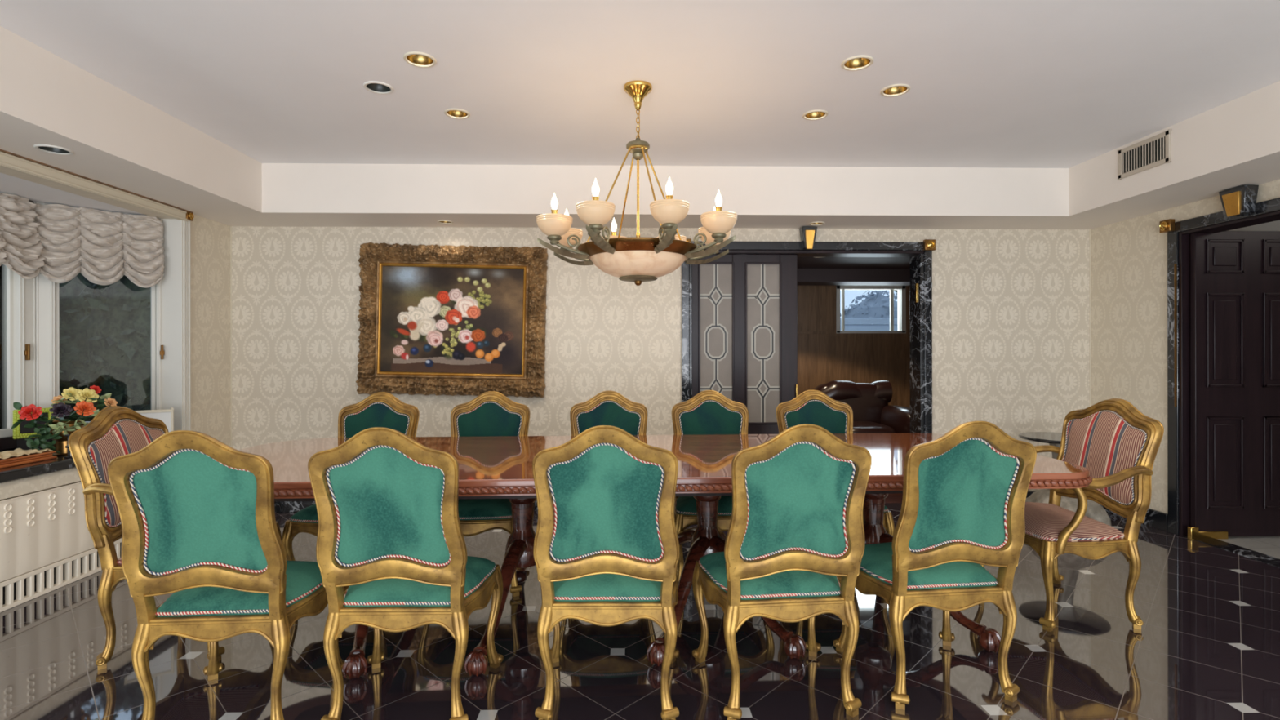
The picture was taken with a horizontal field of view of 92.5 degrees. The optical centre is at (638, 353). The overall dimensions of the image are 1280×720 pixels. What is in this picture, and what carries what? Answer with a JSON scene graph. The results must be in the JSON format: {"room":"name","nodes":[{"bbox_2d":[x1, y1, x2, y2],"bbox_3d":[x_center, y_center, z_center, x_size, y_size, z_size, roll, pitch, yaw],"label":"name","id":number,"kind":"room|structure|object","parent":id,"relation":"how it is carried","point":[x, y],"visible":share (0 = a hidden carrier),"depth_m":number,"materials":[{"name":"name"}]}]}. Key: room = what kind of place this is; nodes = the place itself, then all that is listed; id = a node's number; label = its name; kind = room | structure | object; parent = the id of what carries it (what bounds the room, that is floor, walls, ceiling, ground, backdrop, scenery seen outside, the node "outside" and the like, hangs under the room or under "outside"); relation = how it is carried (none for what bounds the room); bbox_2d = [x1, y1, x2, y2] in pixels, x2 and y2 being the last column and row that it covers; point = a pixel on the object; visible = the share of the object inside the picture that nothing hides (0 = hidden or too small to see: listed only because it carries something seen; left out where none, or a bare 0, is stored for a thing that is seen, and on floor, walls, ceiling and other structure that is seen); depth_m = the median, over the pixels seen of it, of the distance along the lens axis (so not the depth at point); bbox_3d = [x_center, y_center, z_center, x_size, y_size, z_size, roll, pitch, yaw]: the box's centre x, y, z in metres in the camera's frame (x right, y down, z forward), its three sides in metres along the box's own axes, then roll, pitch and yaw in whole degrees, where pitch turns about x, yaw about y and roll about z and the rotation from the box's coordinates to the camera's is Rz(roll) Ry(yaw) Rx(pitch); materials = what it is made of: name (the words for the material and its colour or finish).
{"room":"dining room","nodes":[
{"label":"dining room","id":0,"kind":"room"},
{"bbox_2d":[0,173,146,215],"bbox_3d":[-3.546,-1.003,2.394,0.630,0.085,3.960,0,0,-1],"label":"ceiling","id":1,"kind":"structure","parent":0,"point":[9,184],"depth_m":3.73,"materials":[{"name":"paint"}]},
{"bbox_2d":[0,193,44,279],"bbox_3d":[-3.711,-0.704,2.397,0.175,0.519,2.882,0,0,-1],"label":"window valance","id":2,"kind":"object","parent":1,"relation":"hanging from","point":[20,249],"visible":1,"depth_m":3.69,"materials":[{"name":"fabric"}]},
{"bbox_2d":[33,203,164,288],"bbox_3d":[-3.560,-0.703,4.067,0.157,0.518,0.658,0,0,44],"label":"window valance","id":3,"kind":"object","parent":1,"relation":"hanging from","point":[104,247],"visible":0.98,"depth_m":4.04,"materials":[{"name":"fabric"}]},
{"bbox_2d":[0,448,182,499],"bbox_3d":[-3.247,0.964,2.436,0.225,0.640,3.930,0,0,-1],"label":"wall","id":4,"kind":"structure","parent":0,"point":[32,484],"depth_m":3.21,"materials":[{"name":"paint"}]},
{"bbox_2d":[0,444,75,483],"bbox_3d":[-3.471,0.612,2.393,0.735,0.055,3.955,0,0,-1],"label":"window ledge","id":5,"kind":"object","parent":4,"relation":"on","point":[59,464],"visible":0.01,"depth_m":3.20,"materials":[{"name":"black stone"}]},
{"bbox_2d":[0,450,57,468],"bbox_3d":[-3.322,0.563,3.119,0.200,0.042,0.560,0,0,-1],"label":"wooden box","id":6,"kind":"object","parent":5,"relation":"on","point":[24,459],"visible":0.76,"depth_m":3.24,"materials":[{"name":"brown wood"}]},
{"bbox_2d":[0,448,52,459],"bbox_3d":[-3.329,0.529,3.204,0.200,0.031,0.354,0,0,-1],"label":"lace cloth","id":7,"kind":"object","parent":6,"relation":"on","point":[17,452],"visible":1,"depth_m":3.25,"materials":[{"name":"beige fabric"}]},
{"bbox_2d":[12,407,54,449],"bbox_3d":[-3.692,0.461,3.741,0.024,0.246,0.193,0,0,27],"label":"photo frame","id":8,"kind":"object","parent":5,"relation":"on","point":[20,433],"visible":0.52,"depth_m":3.70,"materials":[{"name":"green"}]},
{"bbox_2d":[11,385,117,455],"bbox_3d":[-3.277,0.391,3.516,0.454,0.401,0.258,0,0,-43],"label":"flower arrangement","id":9,"kind":"object","parent":5,"relation":"on","point":[55,430],"visible":0.93,"depth_m":3.48,"materials":[{"name":"multicoloured plant"}]},
{"bbox_2d":[63,433,72,457],"bbox_3d":[-3.170,0.519,3.438,0.060,0.130,0.060,0,0,-1],"label":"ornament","id":10,"kind":"object","parent":5,"relation":"on","point":[68,455],"visible":0.2,"depth_m":3.41,"materials":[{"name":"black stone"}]},
{"bbox_2d":[134,407,173,431],"bbox_3d":[-3.291,0.479,4.121,0.266,0.215,0.020,0,0,-36],"label":"picture frame","id":11,"kind":"object","parent":5,"relation":"on","point":[166,415],"visible":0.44,"depth_m":4.16,"materials":[{"name":"beige paint"}]},
{"bbox_2d":[0,166,231,446],"bbox_3d":[-3.259,0.130,0.934,0.130,2.308,8.028,0,0,-1],"label":"wall","id":12,"kind":"structure","parent":0,"point":[211,242],"depth_m":4.69,"materials":[{"name":"paper"}]},
{"bbox_2d":[0,149,193,222],"bbox_3d":[-3.212,-0.985,2.422,0.038,0.074,4.000,0,0,-1],"label":"trim","id":13,"kind":"structure","parent":12,"relation":"attached to","point":[7,161],"depth_m":3.57,"materials":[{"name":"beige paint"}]},
{"bbox_2d":[161,218,191,431],"bbox_3d":[-3.340,0.093,4.411,0.178,2.142,0.087,0,0,-1],"label":"trim","id":14,"kind":"structure","parent":12,"relation":"attached to","point":[176,280],"depth_m":4.37,"materials":[{"name":"white paint"}]},
{"bbox_2d":[186,211,193,221],"bbox_3d":[-3.252,-0.991,4.427,0.058,0.062,0.062,0,0,-1],"label":"rosette","id":15,"kind":"object","parent":12,"relation":"attached to","point":[189,215],"visible":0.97,"depth_m":4.41,"materials":[{"name":"brown metal"}]},
{"bbox_2d":[0,0,1279,168],"bbox_3d":[0.338,-1.439,0.776,5.994,0.100,7.534,0,0,-1],"label":"ceiling","id":16,"kind":"structure","parent":0,"point":[993,83],"depth_m":3.04,"materials":[{"name":"paint"}]},
{"bbox_2d":[363,80,394,94],"bbox_3d":[-1.357,-1.409,3.198,0.148,0.058,0.148,0,0,-1],"label":"recessed light","id":17,"kind":"object","parent":16,"relation":"in","point":[378,87],"visible":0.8,"depth_m":3.24,"materials":[{"name":"white paint"}]},
{"bbox_2d":[403,51,436,67],"bbox_3d":[-1.033,-1.410,2.894,0.148,0.058,0.148,0,0,-1],"label":"recessed light","id":18,"kind":"object","parent":16,"relation":"in","point":[416,59],"visible":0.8,"depth_m":2.93,"materials":[{"name":"beige paint"}]},
{"bbox_2d":[444,108,470,119],"bbox_3d":[-1.050,-1.410,3.545,0.144,0.058,0.144,0,0,-1],"label":"recessed light","id":19,"kind":"object","parent":16,"relation":"in","point":[457,113],"visible":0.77,"depth_m":3.59,"materials":[{"name":"gold metal"}]},
{"bbox_2d":[536,80,737,285],"bbox_3d":[-0.003,-0.873,3.191,1.013,1.029,1.013,0,0,-1],"label":"chandelier","id":20,"kind":"object","parent":16,"relation":"hanging from","point":[637,260],"visible":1,"depth_m":3.00,"materials":[{"name":"beige glass"}]},
{"bbox_2d":[802,109,828,119],"bbox_3d":[1.030,-1.412,3.571,0.144,0.058,0.144,0,0,-1],"label":"recessed light","id":21,"kind":"object","parent":16,"relation":"in","point":[818,114],"visible":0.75,"depth_m":3.61,"materials":[{"name":"beige paint"}]},
{"bbox_2d":[840,55,873,71],"bbox_3d":[1.047,-1.412,2.933,0.148,0.058,0.148,0,0,-1],"label":"recessed light","id":22,"kind":"object","parent":16,"relation":"in","point":[856,63],"visible":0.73,"depth_m":2.97,"materials":[{"name":"beige paint"}]},
{"bbox_2d":[880,84,910,97],"bbox_3d":[1.356,-1.413,3.237,0.148,0.058,0.148,0,0,-1],"label":"recessed light","id":23,"kind":"object","parent":16,"relation":"in","point":[895,90],"visible":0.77,"depth_m":3.28,"materials":[{"name":"beige paint"}]},
{"bbox_2d":[0,493,1279,719],"bbox_3d":[1.790,1.328,2.545,10.300,0.100,11.000,0,0,-1],"label":"floor","id":24,"kind":"structure","parent":0,"point":[1206,646],"depth_m":2.54,"materials":[{"name":"black tile"}]},
{"bbox_2d":[0,480,122,612],"bbox_3d":[-3.158,1.008,2.418,0.052,0.552,3.810,0,0,-1],"label":"radiator cover","id":25,"kind":"object","parent":24,"relation":"on","point":[46,545],"visible":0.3,"depth_m":3.25,"materials":[{"name":"wood"}]},
{"bbox_2d":[0,537,122,612],"bbox_3d":[-3.159,1.211,2.418,0.039,0.146,3.810,0,0,-1],"label":"grille","id":26,"kind":"object","parent":25,"relation":"attached to","point":[20,588],"depth_m":3.29,"materials":[{"name":"metal"}]},
{"bbox_2d":[67,405,281,670],"bbox_3d":[-2.070,0.760,2.803,0.610,1.045,0.761,0,0,-10],"label":"striped armchair","id":27,"kind":"object","parent":24,"relation":"on","point":[115,431],"visible":0.4,"depth_m":2.52,"materials":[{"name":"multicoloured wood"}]},
{"bbox_2d":[87,419,163,525],"bbox_3d":[-2.272,0.511,2.766,0.100,0.425,0.536,0,0,-10],"label":"cushion","id":28,"kind":"object","parent":27,"relation":"on","point":[108,440],"depth_m":2.61,"materials":[{"name":"fabric"}]},
{"bbox_2d":[106,430,348,719],"bbox_3d":[-1.422,0.759,2.177,0.562,1.045,0.615,0,0,-4],"label":"dining chair","id":29,"kind":"object","parent":24,"relation":"on","point":[199,525],"visible":0.93,"depth_m":1.98,"materials":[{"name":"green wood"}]},
{"bbox_2d":[156,560,323,617],"bbox_3d":[-1.424,0.839,2.255,0.504,0.075,0.434,0,0,-4],"label":"seat cushion","id":30,"kind":"object","parent":29,"relation":"on","point":[304,585],"depth_m":2.08,"materials":[{"name":"teal fabric"}]},
{"bbox_2d":[281,391,419,560],"bbox_3d":[-1.570,0.759,3.433,0.562,1.045,0.615,0,0,1],"label":"dining chair","id":31,"kind":"object","parent":24,"relation":"on","point":[380,409],"visible":0.4,"depth_m":3.65,"materials":[{"name":"green fabric"}]},
{"bbox_2d":[290,503,318,523],"bbox_3d":[-1.567,0.839,3.355,0.504,0.075,0.434,0,0,1],"label":"seat cushion","id":32,"kind":"object","parent":31,"relation":"on","point":[308,514],"depth_m":3.17,"materials":[{"name":"teal fabric"}]},
{"bbox_2d":[345,402,409,437],"bbox_3d":[-1.565,0.510,3.637,0.393,0.425,0.100,0,0,1],"label":"cushion","id":33,"kind":"object","parent":31,"relation":"on","point":[393,415],"depth_m":3.65,"materials":[{"name":"green fabric"}]},
{"bbox_2d":[307,426,503,719],"bbox_3d":[-0.832,0.758,2.247,0.562,1.045,0.615,0,0,0],"label":"dining chair","id":34,"kind":"object","parent":24,"relation":"on","point":[389,531],"visible":1,"depth_m":2.06,"materials":[{"name":"green fabric"}]},
{"bbox_2d":[343,555,495,606],"bbox_3d":[-0.829,0.838,2.325,0.504,0.075,0.434,0,0,0],"label":"seat cushion","id":35,"kind":"object","parent":34,"relation":"on","point":[480,574],"depth_m":2.14,"materials":[{"name":"teal fabric"}]},
{"bbox_2d":[450,391,530,596],"bbox_3d":[-0.896,0.758,3.489,0.562,1.045,0.615,0,0,-1],"label":"dining chair","id":36,"kind":"object","parent":24,"relation":"on","point":[491,413],"visible":0.44,"depth_m":3.69,"materials":[{"name":"green fabric"}]},
{"bbox_2d":[457,498,511,519],"bbox_3d":[-0.898,0.839,3.411,0.504,0.075,0.434,0,0,-1],"label":"seat cushion","id":37,"kind":"object","parent":36,"relation":"on","point":[468,508],"depth_m":3.24,"materials":[{"name":"teal fabric"}]},
{"bbox_2d":[457,402,520,436],"bbox_3d":[-0.905,0.509,3.693,0.393,0.425,0.100,0,0,-1],"label":"cushion","id":38,"kind":"object","parent":36,"relation":"on","point":[474,419],"depth_m":3.70,"materials":[{"name":"green fabric"}]},
{"bbox_2d":[532,425,679,719],"bbox_3d":[-0.106,0.758,2.290,0.562,1.045,0.615,0,0,0],"label":"dining chair","id":39,"kind":"object","parent":24,"relation":"on","point":[606,557],"visible":1,"depth_m":2.10,"materials":[{"name":"green fabric"}]},
{"bbox_2d":[553,573,661,601],"bbox_3d":[-0.109,0.838,2.368,0.504,0.075,0.434,0,0,0],"label":"seat cushion","id":40,"kind":"object","parent":39,"relation":"on","point":[600,587],"depth_m":2.17,"materials":[{"name":"teal fabric"}]},
{"bbox_2d":[569,391,647,435],"bbox_3d":[-0.181,0.758,3.531,0.562,1.045,0.615,0,0,-1],"label":"dining chair","id":41,"kind":"object","parent":24,"relation":"on","point":[632,418],"visible":0.21,"depth_m":3.76,"materials":[{"name":"green fabric"}]},
{"bbox_2d":[577,400,639,435],"bbox_3d":[-0.183,0.509,3.736,0.393,0.425,0.100,0,0,-1],"label":"cushion","id":42,"kind":"object","parent":41,"relation":"on","point":[627,418],"depth_m":3.75,"materials":[{"name":"green fabric"}]},
{"bbox_2d":[238,432,1092,679],"bbox_3d":[-0.057,0.888,3.060,4.036,0.785,1.302,0,0,-3],"label":"dining table","id":43,"kind":"object","parent":24,"relation":"on","point":[495,467],"visible":0.48,"depth_m":2.80,"materials":[{"name":"brown wood"}]},
{"bbox_2d":[671,390,748,585],"bbox_3d":[0.457,0.757,3.572,0.562,1.045,0.615,0,0,-1],"label":"dining chair","id":44,"kind":"object","parent":24,"relation":"on","point":[699,415],"visible":0.44,"depth_m":3.78,"materials":[{"name":"green fabric"}]},
{"bbox_2d":[675,495,732,515],"bbox_3d":[0.456,0.837,3.494,0.504,0.075,0.434,0,0,-1],"label":"seat cushion","id":45,"kind":"object","parent":44,"relation":"on","point":[685,505],"depth_m":3.32,"materials":[{"name":"teal fabric"}]},
{"bbox_2d":[679,400,741,435],"bbox_3d":[0.448,0.508,3.776,0.393,0.425,0.100,0,0,-1],"label":"cushion","id":46,"kind":"object","parent":44,"relation":"on","point":[696,417],"depth_m":3.79,"materials":[{"name":"green fabric"}]},
{"bbox_2d":[692,424,871,719],"bbox_3d":[0.521,0.757,2.318,0.562,1.045,0.615,0,0,-6],"label":"dining chair","id":47,"kind":"object","parent":24,"relation":"on","point":[796,526],"visible":1,"depth_m":2.12,"materials":[{"name":"green fabric"}]},
{"bbox_2d":[699,551,839,599],"bbox_3d":[0.516,0.837,2.396,0.504,0.075,0.434,0,0,-6],"label":"seat cushion","id":48,"kind":"object","parent":47,"relation":"on","point":[790,584],"depth_m":2.21,"materials":[{"name":"teal fabric"}]},
{"bbox_2d":[776,390,894,535],"bbox_3d":[1.116,0.756,3.598,0.562,1.045,0.615,0,0,-1],"label":"dining chair","id":49,"kind":"object","parent":24,"relation":"on","point":[815,407],"visible":0.37,"depth_m":3.82,"materials":[{"name":"green fabric"}]},
{"bbox_2d":[786,400,846,433],"bbox_3d":[1.108,0.507,3.803,0.393,0.425,0.100,0,0,-1],"label":"cushion","id":50,"kind":"object","parent":49,"relation":"on","point":[828,415],"depth_m":3.82,"materials":[{"name":"green fabric"}]},
{"bbox_2d":[810,380,910,433],"bbox_3d":[2.380,0.782,6.616,1.139,0.950,0.928,0,0,-1],"label":"leather armchair","id":51,"kind":"object","parent":24,"relation":"on","point":[868,402],"visible":0.42,"depth_m":6.78,"materials":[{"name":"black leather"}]},
{"bbox_2d":[853,421,896,433],"bbox_3d":[2.371,0.877,6.560,0.599,0.260,0.718,0,0,-1],"label":"seat cushion","id":52,"kind":"object","parent":51,"relation":"on","point":[859,427],"depth_m":6.31,"materials":[{"name":"black leather"}]},
{"bbox_2d":[833,421,1036,710],"bbox_3d":[1.143,0.756,2.408,0.562,1.045,0.615,0,0,-6],"label":"dining chair","id":53,"kind":"object","parent":24,"relation":"on","point":[962,509],"visible":0.94,"depth_m":2.21,"materials":[{"name":"green fabric"}]},
{"bbox_2d":[859,542,996,590],"bbox_3d":[1.131,0.836,2.485,0.504,0.075,0.434,0,0,-6],"label":"seat cushion","id":54,"kind":"object","parent":53,"relation":"on","point":[876,568],"depth_m":2.31,"materials":[{"name":"teal fabric"}]},
{"bbox_2d":[1018,431,1111,525],"bbox_3d":[3.106,0.944,4.481,0.576,0.665,0.577,0,0,-1],"label":"side table","id":55,"kind":"object","parent":24,"relation":"on","point":[1095,510],"visible":0.19,"depth_m":4.35,"materials":[{"name":"black stone"}]},
{"bbox_2d":[980,398,1164,631],"bbox_3d":[2.148,0.755,3.129,0.610,1.045,0.761,0,0,1],"label":"striped armchair","id":56,"kind":"object","parent":24,"relation":"on","point":[1118,445],"visible":0.78,"depth_m":2.90,"materials":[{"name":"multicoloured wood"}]},
{"bbox_2d":[1024,502,1124,542],"bbox_3d":[2.070,0.835,3.129,0.434,0.075,0.628,0,0,1],"label":"seat cushion","id":57,"kind":"object","parent":56,"relation":"on","point":[1044,522],"depth_m":2.90,"materials":[{"name":"fabric"}]},
{"bbox_2d":[1062,410,1146,503],"bbox_3d":[2.352,0.506,3.127,0.100,0.425,0.536,0,0,1],"label":"cushion","id":58,"kind":"object","parent":56,"relation":"on","point":[1105,443],"depth_m":3.05,"materials":[{"name":"fabric"}]},
{"bbox_2d":[0,26,1279,268],"bbox_3d":[0.885,-1.256,2.598,8.500,0.469,11.150,0,0,-1],"label":"ceiling","id":59,"kind":"structure","parent":0,"point":[117,139],"depth_m":4.49,"materials":[{"name":"paint"}]},
{"bbox_2d":[33,144,74,155],"bbox_3d":[-2.940,-1.046,3.080,0.148,0.058,0.148,0,0,-1],"label":"recessed light","id":60,"kind":"object","parent":59,"relation":"in","point":[44,148],"visible":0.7,"depth_m":3.10,"materials":[{"name":"white paint"}]},
{"bbox_2d":[437,220,453,224],"bbox_3d":[-1.510,-1.048,4.785,0.120,0.058,0.120,0,0,-1],"label":"recessed light","id":61,"kind":"object","parent":59,"relation":"in","point":[446,222],"visible":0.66,"depth_m":4.82,"materials":[{"name":"beige paint"}]},
{"bbox_2d":[808,221,825,225],"bbox_3d":[1.415,-1.052,4.856,0.120,0.058,0.120,0,0,-1],"label":"recessed light","id":62,"kind":"object","parent":59,"relation":"in","point":[819,223],"visible":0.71,"depth_m":4.89,"materials":[{"name":"beige paint"}]},
{"bbox_2d":[797,268,910,285],"bbox_3d":[2.113,-0.943,7.604,5.800,0.160,0.400,0,0,-1],"label":"ceiling beam","id":63,"kind":"structure","parent":59,"relation":"attached to","point":[806,277],"depth_m":7.42,"materials":[{"name":"paint"}]},
{"bbox_2d":[1117,128,1171,180],"bbox_3d":[3.252,-1.272,3.949,0.015,0.204,0.398,0,0,-1],"label":"ceiling vent","id":64,"kind":"object","parent":59,"relation":"in","point":[1154,151],"visible":1,"depth_m":3.93,"materials":[{"name":"beige metal"}]},
{"bbox_2d":[231,226,1089,491],"bbox_3d":[0.250,0.126,5.101,7.350,2.308,0.130,0,0,-1],"label":"wall","id":65,"kind":"structure","parent":0,"point":[1011,313],"depth_m":5.03,"materials":[{"name":"paper"}]},
{"bbox_2d":[355,242,547,397],"bbox_3d":[-1.504,-0.266,4.927,1.563,1.296,0.123,1,0,-1],"label":"framed painting","id":66,"kind":"object","parent":65,"relation":"attached to","point":[483,319],"visible":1,"depth_m":4.93,"materials":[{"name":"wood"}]},
{"bbox_2d":[274,491,1035,512],"bbox_3d":[0.243,1.217,5.023,7.070,0.125,0.025,0,0,-1],"label":"baseboard","id":67,"kind":"structure","parent":65,"relation":"attached to","point":[279,506],"depth_m":4.94,"materials":[{"name":"black stone"}]},
{"bbox_2d":[230,226,1090,447],"bbox_3d":[0.242,0.066,5.032,7.070,2.188,0.006,0,0,-1],"label":"trim","id":68,"kind":"structure","parent":65,"relation":"attached to","point":[230,226],"depth_m":5.12,"materials":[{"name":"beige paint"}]},
{"bbox_2d":[681,226,935,435],"bbox_3d":[1.386,0.128,5.085,2.098,2.300,0.298,0,0,-1],"label":"door surround","id":69,"kind":"object","parent":65,"relation":"attached to","point":[920,254],"visible":0.57,"depth_m":5.06,"materials":[{"name":"black stone"}]},
{"bbox_2d":[692,253,797,434],"bbox_3d":[0.879,0.224,5.091,0.886,2.098,0.075,0,0,-1],"label":"door","id":70,"kind":"structure","parent":69,"relation":"attached to","point":[744,306],"depth_m":5.09,"materials":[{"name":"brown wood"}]},
{"bbox_2d":[797,285,910,408],"bbox_3d":[2.102,0.128,8.126,5.800,2.300,0.155,0,0,-1],"label":"wall","id":71,"kind":"structure","parent":0,"point":[856,357],"depth_m":8.07,"materials":[{"name":"brown wood"}]},
{"bbox_2d":[797,331,829,333],"bbox_3d":[0.854,-0.266,8.006,3.300,0.030,0.026,0,0,-1],"label":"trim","id":72,"kind":"structure","parent":71,"relation":"attached to","point":[798,332],"depth_m":8.03,"materials":[{"name":"brown wood"}]},
{"bbox_2d":[835,285,906,333],"bbox_3d":[3.061,-0.612,8.125,1.020,0.704,0.145,0,0,-1],"label":"window","id":73,"kind":"structure","parent":71,"relation":"in","point":[901,289],"depth_m":8.08,"materials":[{"name":"white paint"}]},
{"bbox_2d":[1090,179,1279,513],"bbox_3d":[3.949,0.121,1.111,0.150,2.308,8.028,0,0,-1],"label":"wall","id":74,"kind":"structure","parent":0,"point":[1129,257],"depth_m":4.65,"materials":[{"name":"paper"}]},
{"bbox_2d":[1100,504,1167,531],"bbox_3d":[3.863,1.213,1.096,0.025,0.125,8.003,0,0,-1],"label":"baseboard","id":75,"kind":"structure","parent":74,"relation":"attached to","point":[1154,518],"depth_m":4.46,"materials":[{"name":"black stone"}]},
{"bbox_2d":[1159,185,1279,536],"bbox_3d":[3.842,0.125,3.268,0.298,2.300,2.230,0,0,-1],"label":"door surround","id":76,"kind":"object","parent":74,"relation":"attached to","point":[1241,209],"visible":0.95,"depth_m":4.26,"materials":[{"name":"black stone"}]},
{"bbox_2d":[1187,231,1279,539],"bbox_3d":[4.233,0.217,4.223,0.930,2.115,0.065,0,0,-1],"label":"door","id":77,"kind":"structure","parent":76,"relation":"attached to","point":[1235,275],"depth_m":4.21,"materials":[{"name":"brown wood"}]},
{"bbox_2d":[1227,220,1279,231],"bbox_3d":[5.499,-0.027,3.186,3.050,2.600,4.300,0,0,-1],"label":"wall","id":78,"kind":"structure","parent":0,"point":[1273,225],"depth_m":5.23,"materials":[{"name":"paint"}]},
{"bbox_2d":[1184,535,1279,567],"bbox_3d":[3.895,1.283,3.269,0.155,0.024,1.985,0,0,-1],"label":"trim","id":79,"kind":"structure","parent":78,"relation":"attached to","point":[1268,559],"depth_m":3.93,"materials":[{"name":"black stone"}]},
{"bbox_3d":[-3.585,0.080,2.422,0.710,2.408,4.062,0,0,-1],"label":"wall","id":80,"kind":"structure","parent":0,"visible":0},
{"bbox_2d":[0,200,35,437],"bbox_3d":[-3.846,-0.233,2.429,0.150,1.491,2.951,0,0,-1],"label":"window","id":81,"kind":"structure","parent":80,"relation":"in","point":[17,294],"depth_m":3.80,"materials":[{"name":"white paint"}]},
{"bbox_2d":[0,435,53,450],"bbox_3d":[-3.586,0.547,2.420,0.498,0.075,3.890,0,0,-1],"label":"trim","id":82,"kind":"structure","parent":80,"relation":"attached to","point":[8,442],"depth_m":3.70,"materials":[{"name":"black stone"}]},
{"bbox_2d":[35,201,164,422],"bbox_3d":[-3.648,-0.233,4.158,0.150,1.491,0.666,0,0,44],"label":"window","id":83,"kind":"structure","parent":80,"relation":"in","point":[47,291],"depth_m":3.96,"materials":[{"name":"white paint"}]},
{"label":"outside","id":84,"kind":"structure","parent":0,"visible":0},
{"bbox_3d":[-17.213,1.751,9.581,26.050,0.100,40.000,0,0,-1],"label":"garden","id":85,"kind":"object","parent":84,"visible":0},
{"bbox_2d":[59,292,80,411],"bbox_3d":[-6.772,-0.244,6.044,1.819,3.865,1.865,0,0,-23],"label":"evergreen shrub","id":86,"kind":"object","parent":85,"relation":"on","point":[64,364],"visible":0.05,"depth_m":6.62,"materials":[{"name":"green plant"}]},
{"bbox_2d":[59,272,97,420],"bbox_3d":[-8.459,-0.745,9.775,2.681,4.870,2.630,0,0,-1],"label":"evergreen shrub","id":87,"kind":"object","parent":85,"relation":"on","point":[71,302],"visible":0.06,"depth_m":8.91,"materials":[{"name":"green plant"}]},
{"bbox_2d":[63,275,151,421],"bbox_3d":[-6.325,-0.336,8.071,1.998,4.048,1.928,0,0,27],"label":"window pane","id":88,"kind":"object","parent":85,"relation":"on","point":[117,336],"visible":0.18,"depth_m":7.39,"materials":[{"name":"glass"}]},
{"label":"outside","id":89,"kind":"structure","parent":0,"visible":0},
{"bbox_3d":[13.406,1.314,24.486,32.000,0.900,31.700,0,0,-1],"label":"yard","id":90,"kind":"structure","parent":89,"visible":0},
{"bbox_2d":[840,290,897,318],"bbox_3d":[7.874,-0.608,20.235,3.936,2.956,3.903,0,0,-1],"label":"evergreen shrub","id":91,"kind":"object","parent":90,"relation":"on","point":[877,305],"visible":0.17,"depth_m":19.59,"materials":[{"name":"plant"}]},
{"bbox_2d":[840,318,897,330],"bbox_3d":[5.962,0.048,14.880,6.350,1.650,2.540,0,0,-1],"label":"garden shed","id":92,"kind":"object","parent":90,"relation":"on","point":[851,324],"visible":0.02,"depth_m":13.59,"materials":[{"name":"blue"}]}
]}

